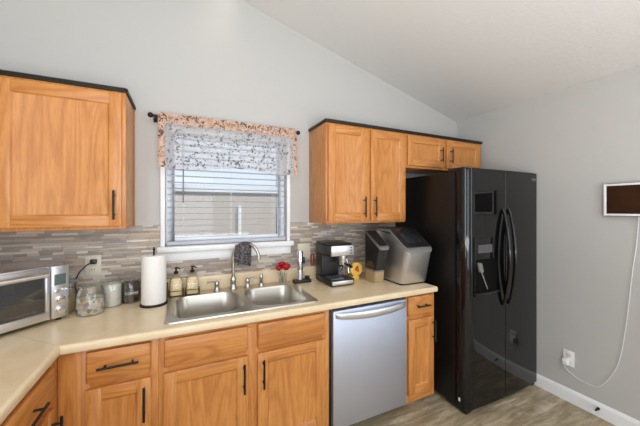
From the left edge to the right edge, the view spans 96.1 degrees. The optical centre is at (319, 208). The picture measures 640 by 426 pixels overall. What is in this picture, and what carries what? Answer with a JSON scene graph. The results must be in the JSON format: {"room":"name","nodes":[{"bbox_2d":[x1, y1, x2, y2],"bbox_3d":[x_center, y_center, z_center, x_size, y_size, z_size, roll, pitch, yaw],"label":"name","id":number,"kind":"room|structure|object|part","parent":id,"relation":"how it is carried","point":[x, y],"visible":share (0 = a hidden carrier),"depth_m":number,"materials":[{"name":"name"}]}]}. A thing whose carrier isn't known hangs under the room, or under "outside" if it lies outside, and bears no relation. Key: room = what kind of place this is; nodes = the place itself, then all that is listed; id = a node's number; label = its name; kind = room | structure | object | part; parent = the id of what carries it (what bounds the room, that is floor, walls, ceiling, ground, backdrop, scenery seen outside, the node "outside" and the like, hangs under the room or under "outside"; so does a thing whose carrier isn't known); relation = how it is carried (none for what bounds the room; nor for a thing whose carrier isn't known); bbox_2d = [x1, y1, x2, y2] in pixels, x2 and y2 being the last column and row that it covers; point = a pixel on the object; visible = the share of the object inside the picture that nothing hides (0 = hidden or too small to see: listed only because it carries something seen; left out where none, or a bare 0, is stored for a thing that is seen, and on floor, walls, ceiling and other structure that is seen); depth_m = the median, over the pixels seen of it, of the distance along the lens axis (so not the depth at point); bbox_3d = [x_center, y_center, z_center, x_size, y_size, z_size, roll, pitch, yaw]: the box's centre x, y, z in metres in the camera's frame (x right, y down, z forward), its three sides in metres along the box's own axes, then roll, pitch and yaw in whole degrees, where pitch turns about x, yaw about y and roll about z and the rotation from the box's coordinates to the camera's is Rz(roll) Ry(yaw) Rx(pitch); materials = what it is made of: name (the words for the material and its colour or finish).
{"room":"kitchen","nodes":[
{"label":"kitchen","id":0,"kind":"room"},
{"bbox_2d":[0,0,456,425],"bbox_3d":[-0.254,-0.238,2.369,4.016,3.650,0.120,0,0,-25],"label":"wall","id":1,"kind":"structure","parent":0,"point":[229,60],"depth_m":2.02,"materials":[{"name":"paint"}]},
{"bbox_2d":[0,69,135,231],"bbox_3d":[-1.498,-0.277,1.517,0.849,0.771,0.370,0,0,-25],"label":"upper cabinet","id":2,"kind":"object","parent":1,"relation":"attached to","point":[67,152],"depth_m":1.46,"materials":[{"name":"brown wood"}]},
{"bbox_3d":[-1.093,-0.021,1.524,0.011,0.155,0.035,0,0,-25],"label":"handle","id":3,"kind":"part","parent":2,"relation":"part of","materials":[{"name":"black metal"}]},
{"bbox_2d":[0,222,393,287],"bbox_3d":[-0.622,0.293,2.123,2.940,0.368,0.008,0,0,-25],"label":"tile backsplash","id":4,"kind":"structure","parent":1,"relation":"attached to","point":[121,251],"depth_m":1.83,"materials":[{"name":"tile"}]},
{"bbox_2d":[85,255,100,275],"bbox_3d":[-1.382,0.344,1.753,0.080,0.125,0.009,0,0,-25],"label":"wall outlet","id":5,"kind":"object","parent":4,"relation":"attached to","point":[91,269],"visible":0.88,"depth_m":1.75,"materials":[{"name":"beige plastic"}]},
{"bbox_2d":[298,243,309,258],"bbox_3d":[-0.131,0.344,2.347,0.110,0.125,0.008,0,0,-25],"label":"wall plate","id":6,"kind":"object","parent":4,"relation":"attached to","point":[305,247],"visible":0.7,"depth_m":2.35,"materials":[{"name":"beige plastic"}]},
{"bbox_2d":[147,112,299,134],"bbox_3d":[-0.638,-0.598,2.069,1.036,0.050,0.092,0,0,-25],"label":"curtain rod","id":7,"kind":"object","parent":1,"relation":"attached to","point":[150,114],"visible":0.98,"depth_m":1.87,"materials":[{"name":"brown metal"}]},
{"bbox_2d":[158,112,297,174],"bbox_3d":[-0.606,-0.439,2.037,0.944,0.364,0.060,0,0,-25],"label":"valance","id":8,"kind":"object","parent":7,"relation":"hanging from","point":[185,142],"visible":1,"depth_m":2.00,"materials":[{"name":"white fabric"}]},
{"bbox_2d":[157,166,293,261],"bbox_3d":[-0.667,-0.124,2.142,0.945,0.953,0.165,0,0,-25],"label":"window","id":9,"kind":"structure","parent":1,"relation":"in","point":[218,250],"depth_m":2.08,"materials":[{"name":"white plastic"}]},
{"bbox_3d":[-0.690,-0.161,2.190,0.855,0.829,0.060,0,0,-25],"label":"frame","id":10,"kind":"part","parent":9,"relation":"part of","materials":[{"name":"white plastic"}]},
{"bbox_3d":[-0.654,0.271,2.115,0.945,0.037,0.105,0,0,-25],"label":"sill","id":11,"kind":"part","parent":9,"relation":"part of","materials":[{"name":"white"}]},
{"bbox_3d":[-0.682,-0.137,2.174,0.745,0.083,0.036,0,0,-25],"label":"meeting rail","id":12,"kind":"part","parent":9,"relation":"part of","materials":[{"name":"white plastic"}]},
{"bbox_2d":[167,168,285,245],"bbox_3d":[-0.658,-0.160,2.129,0.837,0.817,0.065,0,0,-25],"label":"window blind","id":13,"kind":"object","parent":9,"relation":"attached to","point":[230,240],"visible":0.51,"depth_m":2.11,"materials":[{"name":"white plastic"}]},
{"bbox_3d":[-0.661,-0.153,2.136,0.639,0.760,0.050,0,0,-25],"label":"ladder cord","id":14,"kind":"part","parent":13,"relation":"part of","materials":[{"name":"white plastic"}]},
{"bbox_3d":[-0.661,0.237,2.136,0.837,0.024,0.040,0,0,-25],"label":"rail","id":15,"kind":"part","parent":13,"relation":"part of","materials":[{"name":"white plastic"}]},
{"bbox_2d":[309,122,405,223],"bbox_3d":[0.326,-0.264,2.378,0.750,0.746,0.361,0,0,-25],"label":"upper cabinet","id":16,"kind":"object","parent":1,"relation":"attached to","point":[357,174],"visible":1,"depth_m":2.23,"materials":[{"name":"brown wood"}]},
{"bbox_3d":[0.211,-0.265,2.173,0.336,0.712,0.020,0,0,-25],"label":"door","id":17,"kind":"part","parent":16,"relation":"part of","materials":[{"name":"brown wood"}]},
{"bbox_3d":[0.347,-0.016,2.207,0.011,0.155,0.035,0,0,-25],"label":"handle","id":18,"kind":"part","parent":16,"relation":"part of","materials":[{"name":"black metal"}]},
{"bbox_3d":[0.437,-0.016,2.250,0.011,0.155,0.035,0,0,-25],"label":"handle","id":19,"kind":"part","parent":16,"relation":"part of","materials":[{"name":"black metal"}]},
{"bbox_3d":[0.554,-0.265,2.336,0.346,0.712,0.020,0,0,-25],"label":"door","id":20,"kind":"part","parent":16,"relation":"part of","materials":[{"name":"brown wood"}]},
{"bbox_2d":[308,118,481,143],"bbox_3d":[0.749,-0.648,2.600,1.721,0.022,0.322,0,0,-25],"label":"trim","id":21,"kind":"structure","parent":16,"relation":"on","point":[325,119],"depth_m":2.34,"materials":[{"name":"black wood"}]},
{"bbox_2d":[405,133,480,174],"bbox_3d":[1.099,-0.494,2.744,0.958,0.286,0.361,0,0,-25],"label":"upper cabinet","id":22,"kind":"object","parent":1,"relation":"attached to","point":[426,155],"visible":0.8,"depth_m":2.58,"materials":[{"name":"brown wood"}]},
{"bbox_3d":[0.925,-0.495,2.512,0.418,0.252,0.020,0,0,-25],"label":"door","id":23,"kind":"part","parent":22,"relation":"part of","materials":[{"name":"brown wood"}]},
{"bbox_3d":[1.352,-0.495,2.715,0.446,0.252,0.020,0,0,-25],"label":"door","id":24,"kind":"part","parent":22,"relation":"part of","materials":[{"name":"brown wood"}]},
{"bbox_2d":[242,0,639,122],"bbox_3d":[0.949,-1.499,-0.165,4.016,1.176,5.710,0,0,-25],"label":"ceiling","id":25,"kind":"structure","parent":0,"point":[463,60],"depth_m":2.05,"materials":[{"name":"white paint"}]},
{"bbox_2d":[350,385,615,425],"bbox_3d":[0.968,1.537,-0.206,4.216,0.100,5.820,0,0,-25],"label":"floor","id":26,"kind":"structure","parent":0,"point":[532,405],"depth_m":2.07,"materials":[{"name":"wood"}]},
{"bbox_2d":[0,359,62,425],"bbox_3d":[-0.941,1.050,0.199,0.674,0.874,1.988,0,0,-25],"label":"base cabinet","id":27,"kind":"object","parent":26,"relation":"on","point":[38,407],"visible":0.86,"depth_m":1.02,"materials":[{"name":"brown wood"}]},
{"bbox_3d":[-0.943,0.692,0.946,0.035,0.011,0.160,0,0,-25],"label":"handle","id":28,"kind":"part","parent":27,"relation":"part of","materials":[{"name":"black metal"}]},
{"bbox_3d":[-0.968,1.056,0.934,0.020,0.532,0.460,0,0,-25],"label":"door","id":29,"kind":"part","parent":27,"relation":"part of","materials":[{"name":"brown wood"}]},
{"bbox_3d":[-0.695,0.998,0.316,0.020,0.769,1.988,0,0,-25],"label":"frame","id":30,"kind":"part","parent":27,"relation":"part of","materials":[{"name":"brown wood"}]},
{"bbox_3d":[-1.029,0.894,1.127,0.036,0.155,0.010,0,0,-25],"label":"handle","id":31,"kind":"part","parent":27,"relation":"part of","materials":[{"name":"black metal"}]},
{"bbox_2d":[0,272,437,424],"bbox_3d":[-0.122,0.590,0.925,2.815,0.039,2.599,0,0,-25],"label":"countertop","id":32,"kind":"structure","parent":27,"relation":"on","point":[26,353],"depth_m":1.40,"materials":[{"name":"beige laminate"}]},
{"bbox_2d":[0,260,68,333],"bbox_3d":[-1.515,0.429,1.334,0.345,0.284,0.460,0,0,20],"label":"toaster oven","id":33,"kind":"object","parent":32,"relation":"on","point":[32,292],"visible":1,"depth_m":1.44,"materials":[{"name":"silver metal"}]},
{"bbox_3d":[-1.412,0.421,1.253,0.015,0.256,0.376,0,0,20],"label":"door","id":34,"kind":"part","parent":33,"relation":"part of","materials":[{"name":"silver metal"}]},
{"bbox_3d":[-1.386,0.322,1.249,0.045,0.020,0.326,0,0,20],"label":"handle","id":35,"kind":"part","parent":33,"relation":"part of","materials":[{"name":"silver metal"}]},
{"bbox_3d":[-1.333,0.421,1.472,0.018,0.268,0.078,0,0,20],"label":"control panel","id":36,"kind":"part","parent":33,"relation":"part of","materials":[{"name":"silver metal"}]},
{"bbox_3d":[-1.317,0.513,1.465,0.018,0.041,0.041,0,0,20],"label":"knob","id":37,"kind":"part","parent":33,"relation":"part of","materials":[{"name":"silver metal"}]},
{"bbox_3d":[-1.317,0.459,1.465,0.018,0.039,0.039,0,0,20],"label":"knob","id":38,"kind":"part","parent":33,"relation":"part of","materials":[{"name":"silver metal"}]},
{"bbox_2d":[69,278,78,311],"bbox_3d":[-1.411,0.483,1.612,0.096,0.175,0.096,0,0,-25],"label":"glass jar","id":39,"kind":"object","parent":32,"relation":"on","point":[72,296],"visible":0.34,"depth_m":1.60,"materials":[{"name":"clear glass"}]},
{"bbox_3d":[-1.411,0.403,1.612,0.091,0.015,0.091,0,0,-25],"label":"lid","id":40,"kind":"part","parent":39,"relation":"part of","materials":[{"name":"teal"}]},
{"bbox_2d":[75,259,96,292],"bbox_3d":[-1.424,0.437,1.689,0.177,0.264,0.056,0,0,-32],"label":"power cord","id":41,"kind":"object","parent":32,"relation":"on","point":[92,261],"visible":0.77,"depth_m":1.69,"materials":[{"name":"black plastic"}]},
{"bbox_2d":[74,281,105,315],"bbox_3d":[-1.254,0.488,1.571,0.136,0.165,0.135,0,0,-25],"label":"glass jar","id":42,"kind":"object","parent":32,"relation":"on","point":[87,305],"visible":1,"depth_m":1.53,"materials":[{"name":"white"}]},
{"bbox_2d":[101,277,121,306],"bbox_3d":[-1.233,0.491,1.703,0.104,0.160,0.103,0,0,-25],"label":"glass jar","id":43,"kind":"object","parent":32,"relation":"on","point":[113,295],"visible":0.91,"depth_m":1.67,"materials":[{"name":"white"}]},
{"bbox_2d":[122,276,140,303],"bbox_3d":[-1.159,0.497,1.770,0.100,0.148,0.101,0,0,-25],"label":"glass jar","id":44,"kind":"object","parent":32,"relation":"on","point":[131,289],"visible":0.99,"depth_m":1.74,"materials":[{"name":"brown"}]},
{"bbox_2d":[139,247,167,307],"bbox_3d":[-0.995,0.400,1.724,0.148,0.342,0.148,0,0,-25],"label":"paper towel holder","id":45,"kind":"object","parent":32,"relation":"on","point":[166,301],"visible":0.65,"depth_m":1.69,"materials":[{"name":"black metal"}]},
{"bbox_2d":[141,253,165,305],"bbox_3d":[-0.995,0.417,1.724,0.131,0.282,0.131,0,0,-25],"label":"paper towel roll","id":46,"kind":"object","parent":45,"relation":"on","point":[153,268],"visible":0.99,"depth_m":1.67,"materials":[{"name":"white paper"}]},
{"bbox_2d":[69,261,364,299],"bbox_3d":[-0.661,0.521,2.096,2.804,0.100,0.024,0,0,-25],"label":"counter lip","id":47,"kind":"object","parent":32,"relation":"on","point":[269,276],"visible":0.2,"depth_m":2.12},
{"bbox_2d":[310,253,314,265],"bbox_3d":[-0.063,0.418,2.363,0.036,0.105,0.037,0,0,-25],"label":"ornament","id":48,"kind":"object","parent":47,"relation":"on","point":[312,256],"visible":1,"depth_m":2.35,"materials":[{"name":"brown"}]},
{"bbox_2d":[164,277,317,324],"bbox_3d":[-0.501,0.620,1.836,0.846,0.253,0.547,0,0,-25],"label":"double sink","id":49,"kind":"object","parent":32,"relation":"in","point":[207,304],"depth_m":1.91,"materials":[{"name":"silver metal"}]},
{"bbox_2d":[168,287,199,296],"bbox_3d":[-0.895,0.545,1.897,0.186,0.036,0.070,0,0,-25],"label":"wire caddy","id":50,"kind":"object","parent":49,"relation":"on","point":[186,287],"visible":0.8,"depth_m":1.87,"materials":[{"name":"brown metal"}]},
{"bbox_2d":[169,267,182,295],"bbox_3d":[-0.939,0.469,1.876,0.076,0.182,0.058,0,0,-25],"label":"soap bottle","id":51,"kind":"object","parent":50,"relation":"in","point":[175,284],"visible":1,"depth_m":1.86,"materials":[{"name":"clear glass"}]},
{"bbox_2d":[187,266,198,293],"bbox_3d":[-0.851,0.469,1.917,0.076,0.182,0.058,0,0,-25],"label":"soap bottle","id":52,"kind":"object","parent":50,"relation":"in","point":[192,281],"visible":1,"depth_m":1.90,"materials":[{"name":"clear glass"}]},
{"bbox_3d":[-0.663,0.655,1.726,0.370,0.180,0.406,0,0,-25],"label":"bowl","id":53,"kind":"part","parent":49,"relation":"part of","materials":[{"name":"silver metal"}]},
{"bbox_3d":[-0.730,0.529,1.975,0.089,0.072,0.046,0,0,-25],"label":"faucet handle","id":54,"kind":"part","parent":49,"relation":"part of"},
{"bbox_3d":[-0.504,0.529,2.082,0.089,0.072,0.046,0,0,-25],"label":"faucet handle","id":55,"kind":"part","parent":49,"relation":"part of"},
{"bbox_2d":[258,274,263,285],"bbox_3d":[-0.432,0.520,2.113,0.040,0.088,0.040,0,0,-25],"label":"sprayer","id":56,"kind":"object","parent":49,"relation":"on","point":[260,275],"visible":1,"depth_m":2.10,"materials":[{"name":"silver metal"}]},
{"bbox_3d":[-0.303,0.655,1.897,0.346,0.180,0.406,0,0,-25],"label":"bowl","id":57,"kind":"part","parent":49,"relation":"part of","materials":[{"name":"silver metal"}]},
{"bbox_2d":[229,243,260,289],"bbox_3d":[-0.525,0.398,2.022,0.234,0.333,0.053,0,0,9],"label":"kitchen faucet","id":58,"kind":"object","parent":32,"relation":"on","point":[233,278],"visible":0.85,"depth_m":2.02,"materials":[{"name":"silver metal"}]},
{"bbox_2d":[235,242,250,265],"bbox_3d":[-0.539,0.315,2.019,0.109,0.173,0.047,0,0,13],"label":"dishcloth","id":59,"kind":"object","parent":58,"relation":"hanging from","point":[242,250],"visible":0.99,"depth_m":2.00,"materials":[{"name":"grey fabric"}]},
{"bbox_3d":[-0.520,0.359,2.015,0.215,0.255,0.021,0,0,13],"label":"spout","id":60,"kind":"part","parent":58,"relation":"part of","materials":[{"name":"silver metal"}]},
{"bbox_2d":[292,275,310,283],"bbox_3d":[-0.141,0.548,2.240,0.140,0.046,0.060,0,0,-25],"label":"charging stand","id":61,"kind":"object","parent":32,"relation":"on","point":[306,279],"visible":0.98,"depth_m":2.22,"materials":[{"name":"black plastic"}]},
{"bbox_2d":[297,250,304,279],"bbox_3d":[-0.151,0.435,2.229,0.054,0.222,0.059,0,0,-25],"label":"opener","id":62,"kind":"object","parent":61,"relation":"on","point":[300,259],"visible":1,"depth_m":2.21,"materials":[{"name":"silver metal"}]},
{"bbox_2d":[316,240,353,286],"bbox_3d":[0.124,0.412,2.218,0.200,0.310,0.326,0,0,-25],"label":"espresso machine","id":63,"kind":"object","parent":32,"relation":"on","point":[331,255],"visible":1,"depth_m":2.20,"materials":[{"name":"black plastic"}]},
{"bbox_3d":[0.106,0.264,2.257,0.196,0.014,0.230,0,0,-25],"label":"water tank lid","id":64,"kind":"part","parent":63,"relation":"part of","materials":[{"name":"black plastic"}]},
{"bbox_3d":[0.167,0.309,2.127,0.188,0.076,0.012,0,0,-25],"label":"panel","id":65,"kind":"part","parent":63,"relation":"part of","materials":[{"name":"silver metal"}]},
{"bbox_2d":[333,280,352,285],"bbox_3d":[0.171,0.545,2.120,0.176,0.028,0.003,0,0,-25],"label":"drip tray","id":66,"kind":"object","parent":63,"relation":"on","point":[335,282],"depth_m":2.12,"materials":[{"name":"silver metal"}]},
{"bbox_2d":[349,262,361,279],"bbox_3d":[0.288,0.501,2.332,0.112,0.140,0.041,0,0,-25],"label":"ornament","id":67,"kind":"object","parent":32,"relation":"on","point":[356,270],"visible":0.91,"depth_m":2.31,"materials":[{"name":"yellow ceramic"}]},
{"bbox_2d":[365,230,388,282],"bbox_3d":[0.447,0.373,2.256,0.094,0.396,0.208,0,0,-25],"label":"food container","id":68,"kind":"object","parent":32,"relation":"on","point":[376,248],"visible":1,"depth_m":2.22,"materials":[{"name":"plastic"}]},
{"bbox_3d":[0.447,0.243,2.256,0.094,0.135,0.208,0,0,-25],"label":"lid frame","id":69,"kind":"part","parent":68,"relation":"part of","materials":[{"name":"grey"}]},
{"bbox_3d":[0.450,0.228,2.250,0.078,0.107,0.162,0,0,-25],"label":"lid","id":70,"kind":"part","parent":68,"relation":"part of","materials":[{"name":"black plastic"}]},
{"bbox_2d":[376,226,431,284],"bbox_3d":[0.665,0.361,2.287,0.255,0.419,0.380,0,0,-25],"label":"ice maker","id":71,"kind":"object","parent":32,"relation":"on","point":[407,261],"visible":0.91,"depth_m":2.17,"materials":[{"name":"silver metal"}]},
{"bbox_3d":[0.696,0.220,2.222,0.227,0.128,0.184,0,0,-25],"label":"lid","id":72,"kind":"part","parent":71,"relation":"part of","materials":[{"name":"black plastic"}]},
{"bbox_2d":[58,338,158,425],"bbox_3d":[-1.062,1.050,1.551,0.374,0.874,0.665,0,0,-25],"label":"base cabinet","id":73,"kind":"object","parent":26,"relation":"on","point":[118,385],"visible":0.66,"depth_m":1.29,"materials":[{"name":"brown wood"}]},
{"bbox_3d":[-0.897,0.694,1.280,0.155,0.011,0.035,0,0,-25],"label":"handle","id":74,"kind":"part","parent":73,"relation":"part of","materials":[{"name":"black metal"}]},
{"bbox_3d":[-0.909,1.056,1.306,0.245,0.532,0.020,0,0,-25],"label":"door","id":75,"kind":"part","parent":73,"relation":"part of","materials":[{"name":"brown wood"}]},
{"bbox_3d":[-0.909,0.694,1.306,0.245,0.133,0.020,0,0,-25],"label":"drawer","id":76,"kind":"part","parent":73,"relation":"part of","materials":[{"name":"brown wood"}]},
{"bbox_3d":[-0.948,0.998,1.309,0.374,0.769,0.020,0,0,-25],"label":"frame","id":77,"kind":"part","parent":73,"relation":"part of","materials":[{"name":"brown wood"}]},
{"bbox_3d":[-0.809,0.895,1.322,0.011,0.155,0.035,0,0,-25],"label":"handle","id":78,"kind":"part","parent":73,"relation":"part of","materials":[{"name":"black metal"}]},
{"bbox_2d":[159,310,328,425],"bbox_3d":[-0.478,1.050,1.828,0.917,0.874,0.665,0,0,-25],"label":"base cabinet","id":79,"kind":"object","parent":26,"relation":"on","point":[273,372],"visible":0.78,"depth_m":1.56,"materials":[{"name":"brown wood"}]},
{"bbox_3d":[-0.571,1.056,1.466,0.398,0.532,0.020,0,0,-25],"label":"door","id":80,"kind":"part","parent":79,"relation":"part of","materials":[{"name":"brown wood"}]},
{"bbox_3d":[-0.399,0.895,1.517,0.011,0.155,0.035,0,0,-25],"label":"handle","id":81,"kind":"part","parent":79,"relation":"part of","materials":[{"name":"black metal"}]},
{"bbox_3d":[-0.305,0.895,1.562,0.011,0.155,0.035,0,0,-25],"label":"handle","id":82,"kind":"part","parent":79,"relation":"part of","materials":[{"name":"black metal"}]},
{"bbox_3d":[-0.158,1.056,1.662,0.407,0.532,0.020,0,0,-25],"label":"door","id":83,"kind":"part","parent":79,"relation":"part of","materials":[{"name":"brown wood"}]},
{"bbox_2d":[329,297,405,425],"bbox_3d":[0.220,1.053,2.142,0.598,0.868,0.656,0,0,-25],"label":"dishwasher","id":84,"kind":"object","parent":26,"relation":"on","point":[367,342],"visible":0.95,"depth_m":1.86,"materials":[{"name":"silver metal"}]},
{"bbox_3d":[0.354,0.668,1.869,0.550,0.054,0.048,0,0,-25],"label":"handle","id":85,"kind":"part","parent":84,"relation":"part of","materials":[{"name":"silver metal"}]},
{"bbox_2d":[404,292,436,403],"bbox_3d":[0.611,1.050,2.345,0.271,0.874,0.665,0,0,-25],"label":"base cabinet","id":86,"kind":"object","parent":26,"relation":"on","point":[420,323],"visible":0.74,"depth_m":2.08,"materials":[{"name":"brown wood"}]},
{"bbox_3d":[0.728,0.693,2.082,0.236,0.135,0.020,0,0,-25],"label":"drawer","id":87,"kind":"part","parent":86,"relation":"part of","materials":[{"name":"brown wood"}]},
{"bbox_3d":[0.728,1.056,2.082,0.236,0.532,0.020,0,0,-25],"label":"door","id":88,"kind":"part","parent":86,"relation":"part of","materials":[{"name":"brown wood"}]},
{"bbox_3d":[0.837,0.887,2.103,0.011,0.155,0.035,0,0,-25],"label":"handle","id":89,"kind":"part","parent":86,"relation":"part of","materials":[{"name":"black metal"}]},
{"bbox_2d":[396,167,536,414],"bbox_3d":[1.288,0.591,2.534,0.867,1.792,0.843,0,0,-25],"label":"refrigerator","id":90,"kind":"object","parent":26,"relation":"on","point":[479,225],"visible":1,"depth_m":2.17,"materials":[{"name":"black metal"}]},
{"bbox_3d":[1.156,0.422,2.073,0.058,0.070,0.015,0,0,-25],"label":"spout","id":91,"kind":"part","parent":90,"relation":"part of","materials":[{"name":"grey plastic"}]},
{"bbox_3d":[1.214,0.575,2.164,0.412,1.740,0.099,0,0,-25],"label":"door","id":92,"kind":"part","parent":90,"relation":"part of","materials":[{"name":"black metal"}]},
{"bbox_3d":[1.213,0.292,2.110,0.155,0.060,0.002,0,0,-25],"label":"control panel","id":93,"kind":"part","parent":90,"relation":"part of","materials":[{"name":"grey plastic"}]},
{"bbox_3d":[1.405,0.367,2.165,0.030,0.737,0.075,0,0,-25],"label":"handle","id":94,"kind":"part","parent":90,"relation":"part of","materials":[{"name":"black"}]},
{"bbox_3d":[1.469,0.367,2.195,0.030,0.737,0.075,0,0,-25],"label":"handle","id":95,"kind":"part","parent":90,"relation":"part of","materials":[{"name":"black"}]},
{"bbox_3d":[1.608,0.575,2.350,0.448,1.740,0.099,0,0,-25],"label":"door","id":96,"kind":"part","parent":90,"relation":"part of","materials":[{"name":"black metal"}]},
{"bbox_2d":[457,65,639,420],"bbox_3d":[2.729,0.237,0.674,0.120,2.700,5.500,0,0,-25],"label":"wall","id":97,"kind":"structure","parent":0,"point":[577,140],"depth_m":2.14,"materials":[{"name":"paint"}]},
{"bbox_2d":[563,349,573,367],"bbox_3d":[1.922,1.153,2.224,0.008,0.117,0.072,0,0,-25],"label":"wall outlet","id":98,"kind":"object","parent":97,"relation":"attached to","point":[566,353],"visible":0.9,"depth_m":2.21,"materials":[{"name":"white plastic"}]},
{"bbox_2d":[534,374,639,425],"bbox_3d":[2.668,1.437,0.645,0.014,0.100,5.500,0,0,-25],"label":"baseboard","id":99,"kind":"structure","parent":97,"relation":"attached to","point":[609,414],"depth_m":2.12,"materials":[{"name":"white wood"}]},
{"bbox_2d":[562,217,638,386],"bbox_3d":[1.977,0.668,2.049,0.041,1.235,0.410,0,0,-25],"label":"power cord","id":100,"kind":"object","parent":97,"relation":"attached to","point":[566,361],"visible":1,"depth_m":1.94,"materials":[{"name":"white plastic"}]},
{"bbox_2d":[604,182,639,216],"bbox_3d":[2.075,-0.062,1.870,0.036,0.225,0.343,0,0,-25],"label":"wall display","id":101,"kind":"object","parent":97,"relation":"attached to","point":[620,199],"visible":1,"depth_m":1.93,"materials":[{"name":"white metal"}]},
{"label":"outside","id":102,"kind":"structure","parent":0,"visible":0},
{"bbox_3d":[-3.819,1.737,9.632,24.000,0.100,15.700,0,0,-25],"label":"lawn","id":103,"kind":"structure","parent":102,"visible":0},
{"bbox_2d":[175,195,275,236],"bbox_3d":[-1.111,0.657,6.296,12.034,2.060,0.090,0,0,-25],"label":"wooden fence","id":104,"kind":"object","parent":103,"relation":"on","point":[193,224],"visible":0.05,"depth_m":5.91,"materials":[{"name":"beige wood"}]},
{"bbox_3d":[-1.682,0.812,6.013,0.060,1.750,0.070,0,0,-25],"label":"post","id":105,"kind":"part","parent":104,"relation":"part of","materials":[{"name":"white wood"}]},
{"bbox_3d":[-0.283,0.523,2.189,0.068,0.081,0.068,0,0,-25],"label":"glass vase","id":106,"kind":"object","parent":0,"visible":0},
{"bbox_2d":[275,266,281,279],"bbox_3d":[-0.312,0.494,2.179,0.051,0.130,0.046,0,0,-25],"label":"rose","id":107,"kind":"object","parent":106,"relation":"in","point":[278,268],"visible":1,"depth_m":2.17,"materials":[{"name":"red plant"}]},
{"bbox_2d":[278,261,284,281],"bbox_3d":[-0.293,0.481,2.208,0.055,0.156,0.051,0,0,-25],"label":"rose","id":108,"kind":"object","parent":106,"relation":"in","point":[282,262],"visible":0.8,"depth_m":2.19,"materials":[{"name":"red plant"}]},
{"bbox_2d":[282,263,290,281],"bbox_3d":[-0.257,0.486,2.183,0.066,0.146,0.061,0,0,-25],"label":"rose","id":109,"kind":"object","parent":106,"relation":"in","point":[286,266],"visible":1,"depth_m":2.17,"materials":[{"name":"red plant"}]}
]}

